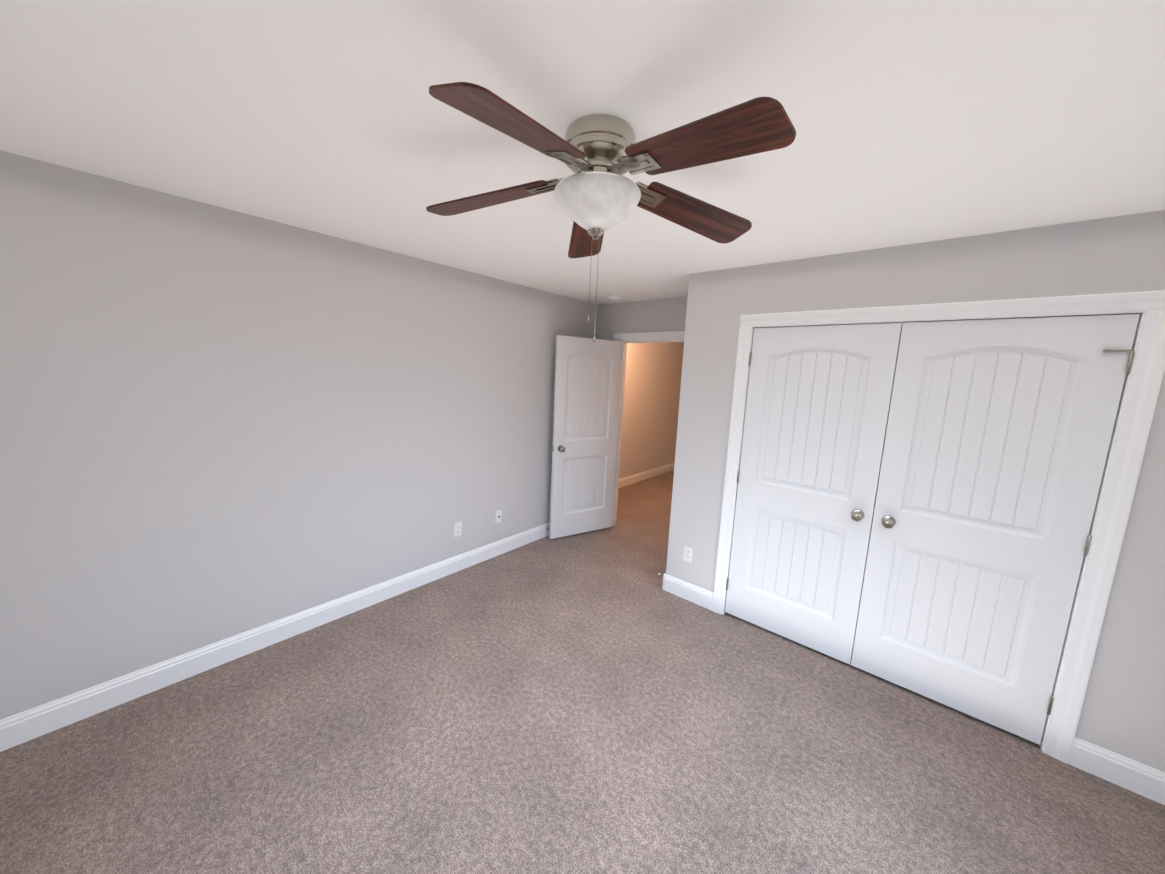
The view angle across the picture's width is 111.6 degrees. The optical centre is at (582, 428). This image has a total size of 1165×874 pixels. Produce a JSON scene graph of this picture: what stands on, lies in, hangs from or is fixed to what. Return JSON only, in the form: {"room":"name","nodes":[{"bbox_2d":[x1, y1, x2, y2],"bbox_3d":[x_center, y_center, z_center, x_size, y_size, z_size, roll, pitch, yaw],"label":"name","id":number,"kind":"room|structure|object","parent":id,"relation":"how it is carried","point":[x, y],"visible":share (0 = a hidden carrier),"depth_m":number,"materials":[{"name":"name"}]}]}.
{"room":"empty bedroom","nodes":[
{"label":"empty bedroom","id":0,"kind":"room"},
{"bbox_2d":[0,470,1164,873],"bbox_3d":[0.782,1.287,3.674,5.840,0.100,8.240,9,10,40],"label":"floor","id":1,"kind":"structure","parent":0,"point":[596,702],"depth_m":1.75,"materials":[{"name":"carpet"}]},
{"bbox_2d":[0,150,1164,771],"bbox_3d":[0.839,0.031,3.499,5.840,2.440,8.240,9,10,40],"label":"wall","id":2,"kind":"structure","parent":0,"point":[218,424],"depth_m":2.09,"materials":[{"name":"grey paint"}]},
{"bbox_2d":[454,522,461,536],"bbox_3d":[-1.035,0.839,3.296,0.007,0.115,0.070,9,10,40],"label":"electrical outlet","id":3,"kind":"object","parent":2,"relation":"attached to","point":[458,529],"visible":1,"depth_m":3.29,"materials":[{"name":"white plastic"}]},
{"bbox_2d":[495,510,501,523],"bbox_3d":[-0.759,0.804,3.611,0.017,0.115,0.070,9,10,40],"label":"electrical outlet","id":4,"kind":"object","parent":2,"relation":"attached to","point":[498,518],"visible":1,"depth_m":3.61,"materials":[{"name":"white plastic"}]},
{"bbox_2d":[0,462,1164,804],"bbox_3d":[0.788,1.171,3.658,5.600,0.135,8.000,9,10,40],"label":"baseboard","id":5,"kind":"structure","parent":2,"relation":"attached to","point":[1144,780],"depth_m":2.10,"materials":[{"name":"white paint"}]},
{"bbox_2d":[549,335,621,538],"bbox_3d":[0.040,0.105,4.085,0.765,2.020,0.171,-2,9,-32],"label":"entry door","id":6,"kind":"structure","parent":2,"relation":"in","point":[586,390],"depth_m":4.05,"materials":[{"name":"white paint"}]},
{"bbox_2d":[683,546,692,562],"bbox_3d":[0.806,0.965,3.037,0.070,0.115,0.007,9,10,40],"label":"electrical outlet","id":7,"kind":"object","parent":2,"relation":"attached to","point":[687,554],"visible":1,"depth_m":3.03,"materials":[{"name":"white plastic"}]},
{"bbox_2d":[725,323,901,663],"bbox_3d":[1.362,0.386,2.496,0.775,2.020,0.103,9,10,40],"label":"closet door","id":8,"kind":"structure","parent":2,"relation":"in","point":[817,411],"depth_m":2.47,"materials":[{"name":"white paint"}]},
{"bbox_2d":[612,290,1164,763],"bbox_3d":[1.343,0.272,3.073,3.277,2.126,0.888,9,10,40],"label":"door frame","id":9,"kind":"structure","parent":2,"relation":"attached to","point":[1146,378],"depth_m":1.79,"materials":[{"name":"white paint"}]},
{"bbox_2d":[851,314,1139,744],"bbox_3d":[1.953,0.482,2.001,0.775,2.020,0.103,9,10,40],"label":"closet door","id":10,"kind":"structure","parent":2,"relation":"in","point":[997,440],"depth_m":1.97,"materials":[{"name":"white paint"}]},
{"bbox_2d":[0,0,1164,304],"bbox_3d":[0.896,-1.226,3.324,5.840,0.100,8.240,9,10,40],"label":"ceiling","id":11,"kind":"structure","parent":0,"point":[922,120],"depth_m":1.14,"materials":[{"name":"white paint"}]},
{"bbox_2d":[426,82,795,342],"bbox_3d":[0.041,-0.602,1.259,1.144,0.642,1.142,9,10,40],"label":"ceiling fan","id":12,"kind":"object","parent":11,"relation":"hanging from","point":[597,194],"visible":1,"depth_m":1.15,"materials":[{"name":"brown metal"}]},
{"bbox_2d":[608,295,621,300],"bbox_3d":[0.311,-1.246,3.783,0.132,0.038,0.132,9,10,40],"label":"smoke detector","id":13,"kind":"object","parent":11,"relation":"attached to","point":[615,297],"visible":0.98,"depth_m":3.74,"materials":[{"name":"white plastic"}]}
]}

